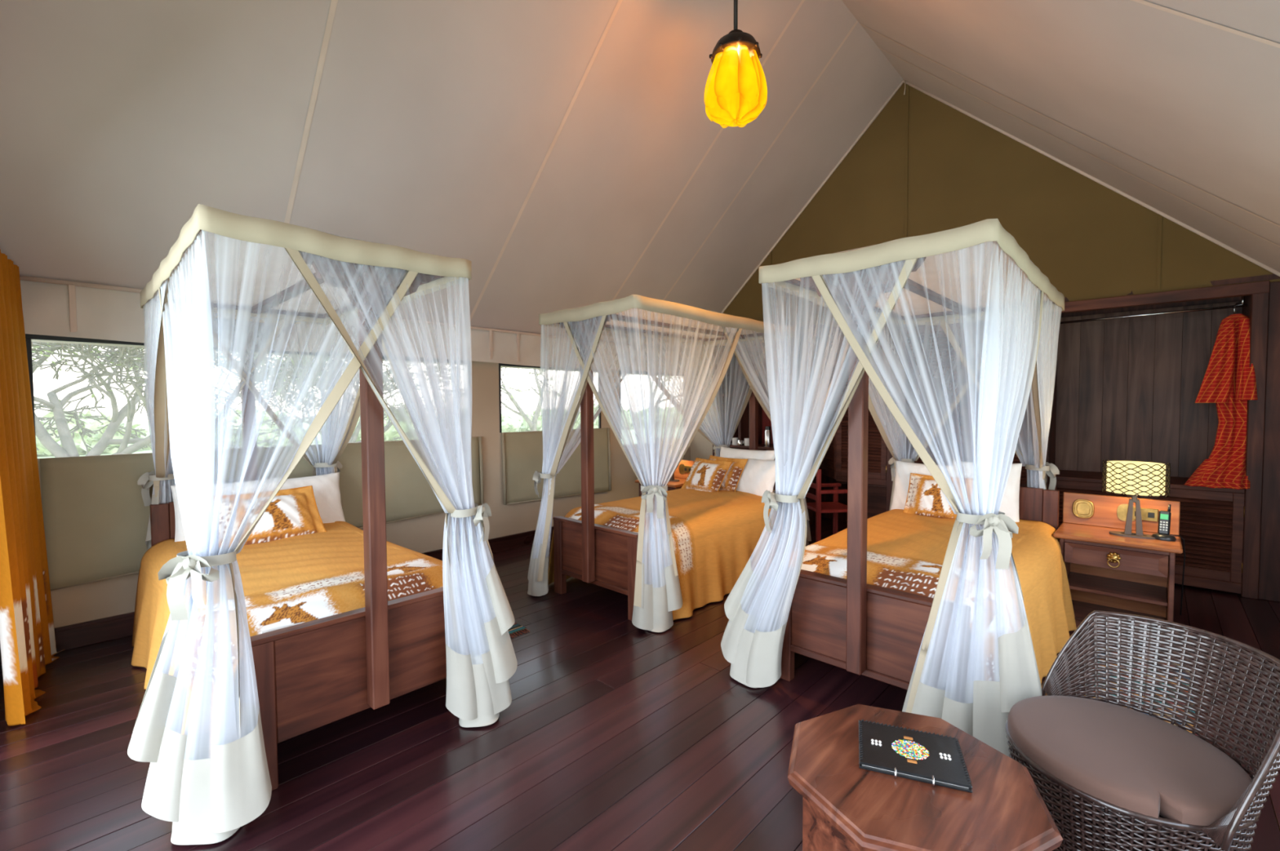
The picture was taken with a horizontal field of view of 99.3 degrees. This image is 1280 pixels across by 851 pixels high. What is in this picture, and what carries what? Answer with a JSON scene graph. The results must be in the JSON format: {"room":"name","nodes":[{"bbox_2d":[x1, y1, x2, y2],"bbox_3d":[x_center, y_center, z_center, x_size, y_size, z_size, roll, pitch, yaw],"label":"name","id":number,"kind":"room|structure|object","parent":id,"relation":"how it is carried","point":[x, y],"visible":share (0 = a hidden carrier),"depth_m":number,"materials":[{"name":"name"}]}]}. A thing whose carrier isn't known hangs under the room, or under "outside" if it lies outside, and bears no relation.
{"room":"tent interior","nodes":[
{"label":"tent interior","id":0,"kind":"room"},
{"bbox_2d":[41,355,690,628],"bbox_3d":[-1.326,0.149,5.756,0.030,2.300,7.320,2,3,43],"label":"wall","id":1,"kind":"structure","parent":0,"point":[74,605],"depth_m":5.49,"materials":[{"name":"beige fabric"}]},
{"bbox_2d":[25,333,471,439],"bbox_3d":[-2.681,-0.131,4.293,0.040,1.020,2.990,2,3,43],"label":"window","id":2,"kind":"structure","parent":1,"relation":"in","point":[28,337],"depth_m":3.48,"materials":[{"name":"black"}]},
{"bbox_2d":[37,436,484,591],"bbox_3d":[-2.597,0.560,4.345,0.052,0.808,2.992,2,3,43],"label":"flap","id":3,"kind":"object","parent":1,"relation":"attached to","point":[95,516],"visible":0.48,"depth_m":3.54,"materials":[{"name":"beige fabric"}]},
{"bbox_2d":[0,526,553,665],"bbox_3d":[-1.531,1.234,5.527,0.032,0.150,6.640,2,3,43],"label":"baseboard","id":4,"kind":"structure","parent":1,"relation":"attached to","point":[105,629],"depth_m":3.52,"materials":[{"name":"brown wood"}]},
{"bbox_2d":[19,275,693,375],"bbox_3d":[-1.522,-0.794,5.434,0.059,0.354,6.640,2,3,43],"label":"trim","id":5,"kind":"structure","parent":1,"relation":"attached to","point":[51,307],"depth_m":4.32,"materials":[{"name":"beige fabric"}]},
{"bbox_2d":[498,363,600,432],"bbox_3d":[-0.968,-0.306,6.108,0.026,0.720,1.410,2,3,43],"label":"window","id":6,"kind":"structure","parent":1,"relation":"in","point":[500,364],"depth_m":5.74,"materials":[{"name":"black"}]},
{"bbox_2d":[501,428,611,505],"bbox_3d":[-0.889,0.441,6.146,0.052,0.778,1.522,2,3,43],"label":"flap","id":7,"kind":"object","parent":1,"relation":"attached to","point":[522,451],"visible":0.67,"depth_m":5.92,"materials":[{"name":"beige fabric"}]},
{"bbox_2d":[619,370,685,440],"bbox_3d":[0.191,-0.241,7.335,0.026,0.950,1.320,2,3,43],"label":"window","id":8,"kind":"structure","parent":1,"relation":"in","point":[620,371],"depth_m":7.34,"materials":[{"name":"black"}]},
{"bbox_2d":[0,0,1279,377],"bbox_3d":[0.300,-2.057,3.187,6.470,3.023,7.360,2,3,43],"label":"ceiling","id":9,"kind":"structure","parent":0,"point":[570,152],"depth_m":3.62,"materials":[{"name":"fabric"}]},
{"bbox_2d":[703,0,767,128],"bbox_3d":[0.616,-2.764,3.499,0.412,1.595,0.412,1,2,23],"label":"pendant lamp","id":10,"kind":"object","parent":9,"relation":"hanging from","point":[735,91],"visible":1,"depth_m":3.39,"materials":[{"name":"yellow glass"}]},
{"bbox_3d":[-3.248,-0.911,2.696,1.260,0.027,0.028,2,3,43],"label":"curtain rod","id":11,"kind":"object","parent":9,"relation":"attached to","visible":0},
{"bbox_2d":[0,248,64,726],"bbox_3d":[-3.271,0.243,2.881,0.147,2.320,1.008,-2,3,-41],"label":"curtain","id":12,"kind":"object","parent":11,"relation":"hanging from","point":[27,631],"visible":1,"depth_m":2.84,"materials":[{"name":"orange fabric"}]},
{"bbox_2d":[0,517,1279,850],"bbox_3d":[0.590,1.413,3.579,5.898,0.090,7.920,2,3,43],"label":"floor","id":13,"kind":"structure","parent":0,"point":[614,735],"depth_m":2.35,"materials":[{"name":"black wood"}]},
{"bbox_2d":[147,229,446,791],"bbox_3d":[-1.972,0.310,3.119,2.377,2.176,1.115,2,3,43],"label":"canopy bed","id":14,"kind":"object","parent":13,"relation":"on","point":[310,676],"visible":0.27,"depth_m":2.33,"materials":[{"name":"brown wood"}]},
{"bbox_2d":[131,521,443,735],"bbox_3d":[-1.956,1.054,3.151,2.115,0.664,1.384,2,3,43],"label":"bedspread","id":15,"kind":"object","parent":14,"relation":"on","point":[309,577],"visible":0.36,"depth_m":2.85,"materials":[{"name":"fabric"}]},
{"bbox_2d":[214,485,326,547],"bbox_3d":[-2.392,0.600,3.511,0.301,0.336,0.604,1,3,40],"label":"cushion","id":16,"kind":"object","parent":15,"relation":"on","point":[294,512],"visible":0.69,"depth_m":3.51,"materials":[{"name":"fabric"}]},
{"bbox_2d":[235,472,345,523],"bbox_3d":[-2.468,0.573,3.886,0.185,0.406,0.662,1,3,40],"label":"pillow","id":17,"kind":"object","parent":15,"relation":"on","point":[326,488],"visible":0.34,"depth_m":3.99,"materials":[{"name":"white fabric"}]},
{"bbox_2d":[127,204,517,845],"bbox_3d":[-2.035,0.300,3.073,2.726,2.188,1.427,2,3,43],"label":"net","id":18,"kind":"object","parent":14,"relation":"attached to","point":[211,780],"visible":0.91,"depth_m":2.13,"materials":[{"name":"white fabric"}]},
{"bbox_2d":[260,586,443,634],"bbox_3d":[-1.981,0.917,3.162,2.090,0.240,0.840,2,3,43],"label":"mattress","id":19,"kind":"object","parent":14,"relation":"on","point":[290,625],"visible":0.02,"depth_m":2.22,"materials":[{"name":"white fabric"}]},
{"bbox_2d":[170,477,279,542],"bbox_3d":[-2.752,0.583,3.658,0.603,0.408,0.180,-2,3,-41],"label":"pillow","id":20,"kind":"object","parent":19,"relation":"on","point":[229,489],"visible":0.17,"depth_m":3.48,"materials":[{"name":"white fabric"}]},
{"bbox_2d":[507,622,529,638],"bbox_3d":[-1.379,1.363,3.844,1.251,0.011,0.580,2,3,43],"label":"rag rug","id":21,"kind":"object","parent":13,"relation":"on","point":[516,628],"visible":0.03,"depth_m":3.63,"materials":[{"name":"fabric"}]},
{"bbox_2d":[635,460,694,496],"bbox_3d":[0.322,0.842,6.273,0.610,0.860,0.475,2,3,43],"label":"nightstand","id":22,"kind":"object","parent":13,"relation":"on","point":[681,473],"visible":0.14,"depth_m":6.32,"materials":[{"name":"brown wood"}]},
{"bbox_2d":[666,438,684,481],"bbox_3d":[0.350,0.391,6.245,0.326,0.484,0.326,0,2,7],"label":"table lamp","id":23,"kind":"object","parent":22,"relation":"on","point":[672,479],"visible":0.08,"depth_m":6.21,"materials":[{"name":"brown metal"}]},
{"bbox_2d":[553,314,779,621],"bbox_3d":[0.397,0.224,4.806,1.141,2.201,2.394,2,3,43],"label":"canopy bed","id":24,"kind":"object","parent":13,"relation":"on","point":[605,557],"visible":0.49,"depth_m":4.00,"materials":[{"name":"brown wood"}]},
{"bbox_2d":[548,488,774,620],"bbox_3d":[0.388,0.980,4.852,1.402,0.665,2.111,2,3,43],"label":"bedspread","id":25,"kind":"object","parent":24,"relation":"on","point":[715,535],"visible":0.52,"depth_m":4.29,"materials":[{"name":"fabric"}]},
{"bbox_2d":[680,457,733,492],"bbox_3d":[0.657,0.510,5.438,0.251,0.330,0.504,-2,3,-39],"label":"cushion","id":26,"kind":"object","parent":25,"relation":"on","point":[704,475],"visible":0.94,"depth_m":5.37,"materials":[{"name":"fabric"}]},
{"bbox_2d":[709,455,747,492],"bbox_3d":[0.816,0.499,5.462,0.214,0.353,0.524,-2,3,-37],"label":"cushion","id":27,"kind":"object","parent":25,"relation":"on","point":[731,481],"visible":0.44,"depth_m":5.32,"materials":[{"name":"fabric"}]},
{"bbox_2d":[720,447,774,460],"bbox_3d":[1.045,0.465,5.498,0.197,0.463,0.682,-2,3,-43],"label":"pillow","id":28,"kind":"object","parent":25,"relation":"on","point":[725,452],"visible":0.22,"depth_m":5.46,"materials":[{"name":"white fabric"}]},
{"bbox_2d":[735,457,775,496],"bbox_3d":[1.086,0.504,5.282,0.214,0.363,0.580,-2,3,-39],"label":"pillow","id":29,"kind":"object","parent":25,"relation":"on","point":[757,476],"visible":0.62,"depth_m":5.17,"materials":[{"name":"white fabric"}]},
{"bbox_2d":[527,294,811,632],"bbox_3d":[0.435,0.211,4.811,1.417,2.212,2.678,2,3,43],"label":"net","id":30,"kind":"object","parent":24,"relation":"attached to","point":[657,592],"visible":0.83,"depth_m":3.90,"materials":[{"name":"white fabric"}]},
{"bbox_2d":[712,331,816,524],"bbox_3d":[1.598,0.046,7.074,1.200,2.380,0.600,2,3,43],"label":"shelf unit","id":31,"kind":"object","parent":13,"relation":"on","point":[806,344],"visible":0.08,"depth_m":7.13,"materials":[{"name":"brown wood"}]},
{"bbox_2d":[732,437,737,445],"bbox_3d":[1.252,0.208,7.134,0.082,0.095,0.104,0,2,20],"label":"mug","id":32,"kind":"object","parent":31,"relation":"on","point":[735,440],"visible":0.91,"depth_m":7.09,"materials":[{"name":"white ceramic"}]},
{"bbox_2d":[737,440,743,445],"bbox_3d":[1.297,0.211,7.039,0.067,0.095,0.077,-1,2,-9],"label":"teapot","id":33,"kind":"object","parent":31,"relation":"on","point":[739,443],"visible":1,"depth_m":7.02,"materials":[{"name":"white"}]},
{"bbox_2d":[744,438,749,445],"bbox_3d":[1.386,0.212,7.007,0.082,0.095,0.104,0,2,20],"label":"mug","id":34,"kind":"object","parent":31,"relation":"on","point":[746,440],"visible":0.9,"depth_m":6.96,"materials":[{"name":"white ceramic"}]},
{"bbox_2d":[764,426,771,447],"bbox_3d":[1.606,0.136,6.823,0.084,0.257,0.084,2,3,43],"label":"flask","id":35,"kind":"object","parent":31,"relation":"on","point":[767,428],"visible":1,"depth_m":6.79,"materials":[{"name":"silver metal"}]},
{"bbox_2d":[805,469,847,542],"bbox_3d":[2.000,0.857,5.764,0.470,0.850,0.496,-1,2,-7],"label":"chair","id":36,"kind":"object","parent":13,"relation":"on","point":[834,507],"visible":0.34,"depth_m":5.56,"materials":[{"name":"brown wood"}]},
{"bbox_2d":[774,257,1059,703],"bbox_3d":[1.813,0.267,3.417,1.117,2.201,2.430,2,3,43],"label":"canopy bed","id":37,"kind":"object","parent":13,"relation":"on","point":[855,626],"visible":0.33,"depth_m":2.62,"materials":[{"name":"brown wood"}]},
{"bbox_2d":[720,218,1064,756],"bbox_3d":[1.829,0.254,3.432,1.477,2.212,2.728,2,3,43],"label":"net","id":38,"kind":"object","parent":37,"relation":"attached to","point":[980,264],"visible":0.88,"depth_m":2.44,"materials":[{"name":"white fabric"}]},
{"bbox_2d":[770,509,1076,685],"bbox_3d":[1.826,1.023,3.468,1.398,0.665,2.106,2,3,43],"label":"bedspread","id":39,"kind":"object","parent":37,"relation":"on","point":[906,553],"visible":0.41,"depth_m":3.13,"materials":[{"name":"fabric"}]},
{"bbox_2d":[890,460,951,510],"bbox_3d":[2.264,0.513,4.307,0.180,0.428,0.522,-2,3,-41],"label":"pillow","id":40,"kind":"object","parent":39,"relation":"on","point":[903,469],"visible":0.2,"depth_m":4.39,"materials":[{"name":"white fabric"}]},
{"bbox_2d":[902,473,973,519],"bbox_3d":[2.231,0.556,4.085,0.181,0.351,0.455,-2,3,-43],"label":"cushion","id":41,"kind":"object","parent":39,"relation":"on","point":[925,497],"visible":0.52,"depth_m":4.09,"materials":[{"name":"fabric"}]},
{"bbox_2d":[952,460,1022,522],"bbox_3d":[2.555,0.501,4.030,0.442,0.464,0.169,1,3,38],"label":"pillow","id":42,"kind":"object","parent":39,"relation":"on","point":[1010,503],"visible":0.31,"depth_m":3.90,"materials":[{"name":"white fabric"}]},
{"bbox_2d":[809,314,1034,519],"bbox_3d":[3.081,0.058,6.110,2.301,2.410,0.680,2,3,43],"label":"tall cabinet","id":43,"kind":"object","parent":13,"relation":"on","point":[834,464],"visible":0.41,"depth_m":5.90,"materials":[{"name":"brown wood"}]},
{"bbox_2d":[837,481,886,488],"bbox_3d":[3.244,0.680,6.024,1.900,0.030,0.620,2,3,43],"label":"shelf","id":44,"kind":"object","parent":43,"relation":"attached to","point":[841,482],"depth_m":6.17,"materials":[{"name":"brown wood"}]},
{"bbox_2d":[787,704,1062,850],"bbox_3d":[0.743,1.192,1.509,0.624,0.500,0.624,0,2,20],"label":"table","id":45,"kind":"object","parent":13,"relation":"on","point":[846,807],"visible":0.92,"depth_m":1.40,"materials":[{"name":"brown wood"}]},
{"bbox_2d":[858,719,972,793],"bbox_3d":[0.765,0.928,1.539,0.270,0.024,0.231,1,2,21],"label":"book","id":46,"kind":"object","parent":45,"relation":"on","point":[932,759],"visible":1,"depth_m":1.52,"materials":[{"name":"black leather"}]},
{"bbox_2d":[1053,492,1182,648],"bbox_3d":[3.132,0.924,3.586,0.610,0.860,0.475,2,3,43],"label":"nightstand","id":47,"kind":"object","parent":13,"relation":"on","point":[1105,571],"visible":0.84,"depth_m":3.60,"materials":[{"name":"brown wood"}]},
{"bbox_2d":[1067,572,1168,606],"bbox_3d":[3.142,1.073,3.600,0.500,0.022,0.400,2,3,43],"label":"shelf","id":48,"kind":"object","parent":47,"relation":"attached to","point":[1119,587],"depth_m":3.58,"materials":[{"name":"brown wood"}]},
{"bbox_2d":[1102,459,1170,539],"bbox_3d":[3.194,0.474,3.513,0.326,0.484,0.326,0,2,7],"label":"table lamp","id":49,"kind":"object","parent":47,"relation":"on","point":[1135,478],"visible":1,"depth_m":3.44,"materials":[{"name":"yellow fabric"}]},
{"bbox_2d":[1147,512,1154,518],"bbox_3d":[3.389,0.595,3.606,0.032,0.035,0.010,2,3,43],"label":"switch","id":50,"kind":"object","parent":47,"relation":"attached to","point":[1150,515],"depth_m":3.60,"materials":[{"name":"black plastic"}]},
{"bbox_2d":[1151,504,1176,542],"bbox_3d":[3.303,0.608,3.428,0.099,0.222,0.116,-2,3,-39],"label":"cordless phone","id":51,"kind":"object","parent":47,"relation":"on","point":[1164,518],"visible":0.99,"depth_m":3.42,"materials":[{"name":"black plastic"}]},
{"bbox_2d":[1170,534,1185,615],"bbox_3d":[3.484,0.976,3.523,0.203,0.559,0.048,-1,2,-23],"label":"phone cord","id":52,"kind":"object","parent":47,"relation":"hanging from","point":[1180,537],"visible":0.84,"depth_m":3.56,"materials":[{"name":"black plastic"}]},
{"bbox_2d":[1084,648,1198,736],"bbox_3d":[2.555,1.377,2.887,0.540,0.011,1.121,2,3,43],"label":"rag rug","id":53,"kind":"object","parent":13,"relation":"on","point":[1103,648],"visible":0.03,"depth_m":2.84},
{"bbox_2d":[1004,610,1279,850],"bbox_3d":[1.566,1.061,1.730,0.673,0.738,0.735,0,2,5],"label":"wicker chair","id":54,"kind":"object","parent":13,"relation":"on","point":[1071,673],"visible":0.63,"depth_m":1.73,"materials":[{"name":"wicker"}]},
{"bbox_2d":[1007,695,1257,826],"bbox_3d":[1.525,1.038,1.733,0.586,0.080,0.586,0,2,5],"label":"seat cushion","id":55,"kind":"object","parent":54,"relation":"on","point":[1126,758],"visible":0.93,"depth_m":1.65,"materials":[{"name":"brown fabric"}]},
{"bbox_2d":[1042,280,1279,602],"bbox_3d":[4.521,0.100,4.737,1.660,2.410,0.695,2,3,43],"label":"wardrobe","id":56,"kind":"object","parent":13,"relation":"on","point":[1231,537],"visible":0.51,"depth_m":4.81,"materials":[{"name":"brown wood"}]},
{"bbox_2d":[1048,470,1244,493],"bbox_3d":[4.443,0.484,4.844,1.215,0.035,0.670,2,3,43],"label":"shelf","id":57,"kind":"object","parent":56,"relation":"attached to","point":[1086,477],"depth_m":4.82,"materials":[{"name":"brown wood"}]},
{"bbox_2d":[1184,302,1257,489],"bbox_3d":[4.600,-0.245,4.254,0.474,1.450,0.321,-1,2,-9],"label":"robe","id":58,"kind":"object","parent":56,"relation":"hanging from","point":[1228,381],"visible":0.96,"depth_m":4.25,"materials":[{"name":"red fabric"}]},
{"bbox_2d":[690,83,1279,461],"bbox_3d":[2.828,-1.239,5.882,5.770,5.022,0.042,2,3,43],"label":"wall","id":59,"kind":"structure","parent":0,"point":[923,166],"depth_m":5.39,"materials":[{"name":"green fabric"}]},
{"bbox_2d":[795,274,1279,521],"bbox_3d":[3.079,0.020,6.186,5.770,2.520,0.730,2,3,43],"label":"wall niche","id":60,"kind":"object","parent":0,"point":[842,498],"depth_m":6.19,"materials":[{"name":"brown wood"}]},
{"label":"outside","id":61,"kind":"structure","parent":0,"visible":0},
{"bbox_3d":[-2.197,-0.905,5.697,0.440,0.220,8.100,2,3,43],"label":"eave","id":62,"kind":"object","parent":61,"visible":0},
{"bbox_2d":[31,342,683,380],"bbox_3d":[-2.031,-0.678,5.618,0.136,0.270,7.811,2,3,43],"label":"fringe","id":63,"kind":"object","parent":62,"relation":"hanging from","point":[62,344],"visible":0.04,"depth_m":3.98,"materials":[{"name":"beige fabric"}]},
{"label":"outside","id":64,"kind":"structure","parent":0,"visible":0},
{"bbox_2d":[37,413,683,458],"bbox_3d":[-8.408,0.381,49.332,160.000,0.001,180.000,2,3,43],"label":"ground","id":65,"kind":"structure","parent":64,"point":[144,425],"depth_m":51.78,"materials":[{"name":"green plant"}]},
{"bbox_2d":[35,408,151,456],"bbox_3d":[-27.473,0.387,26.273,6.126,2.445,5.872,2,3,43],"label":"bush","id":66,"kind":"object","parent":65,"relation":"on","point":[91,424],"visible":0.23,"depth_m":25.45,"materials":[{"name":"green plant"}]},
{"bbox_2d":[31,342,328,457],"bbox_3d":[-6.950,-0.336,6.540,5.974,4.521,4.426,-2,2,-32],"label":"tree","id":67,"kind":"object","parent":65,"relation":"on","point":[131,362],"visible":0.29,"depth_m":6.55,"materials":[{"name":"green plant"}]},
{"bbox_2d":[214,405,306,447],"bbox_3d":[-22.446,0.157,30.897,6.354,2.609,6.101,-1,2,-19],"label":"bush","id":68,"kind":"object","parent":65,"relation":"on","point":[264,427],"visible":0.23,"depth_m":29.97,"materials":[{"name":"green plant"}]},
{"bbox_2d":[214,355,463,447],"bbox_3d":[-6.434,-0.218,12.322,3.522,3.864,5.956,1,3,40],"label":"tree","id":69,"kind":"object","parent":65,"relation":"on","point":[402,413],"visible":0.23,"depth_m":11.96,"materials":[{"name":"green plant"}]},
{"bbox_2d":[320,410,418,442],"bbox_3d":[-16.731,-0.093,35.021,6.720,2.686,6.749,2,3,43],"label":"bush","id":70,"kind":"object","parent":65,"relation":"on","point":[392,433],"visible":0.08,"depth_m":33.21,"materials":[{"name":"green plant"}]},
{"bbox_2d":[437,413,520,432],"bbox_3d":[-11.949,-0.284,39.790,6.429,2.695,6.454,2,3,43],"label":"bush","id":71,"kind":"object","parent":65,"relation":"on","point":[507,427],"visible":0.09,"depth_m":39.42,"materials":[{"name":"green plant"}]},
{"bbox_2d":[461,367,561,431],"bbox_3d":[-5.907,-1.488,24.273,3.950,5.555,7.863,0,2,14],"label":"tree","id":72,"kind":"object","parent":65,"relation":"on","point":[532,425],"visible":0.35,"depth_m":23.92,"materials":[{"name":"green plant"}]},
{"bbox_2d":[516,406,580,431],"bbox_3d":[-7.363,-0.382,44.904,6.075,2.441,6.099,2,3,43],"label":"bush","id":73,"kind":"object","parent":65,"relation":"on","point":[524,427],"visible":0.27,"depth_m":43.37,"materials":[{"name":"green plant"}]},
{"bbox_2d":[577,404,639,430],"bbox_3d":[-3.471,-0.783,50.424,7.308,2.823,7.033,2,3,43],"label":"bush","id":74,"kind":"object","parent":65,"relation":"on","point":[628,416],"visible":0.14,"depth_m":48.80,"materials":[{"name":"green plant"}]},
{"bbox_2d":[637,407,683,427],"bbox_3d":[1.789,-0.780,54.790,6.163,2.432,6.249,2,3,43],"label":"bush","id":75,"kind":"object","parent":65,"relation":"on","point":[673,414],"visible":0.09,"depth_m":53.38,"materials":[{"name":"green plant"}]},
{"bbox_2d":[647,375,682,422],"bbox_3d":[0.790,-1.911,23.837,5.488,6.403,5.176,0,2,6],"label":"tree","id":76,"kind":"object","parent":65,"relation":"on","point":[659,377],"visible":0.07,"depth_m":23.44,"materials":[{"name":"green plant"}]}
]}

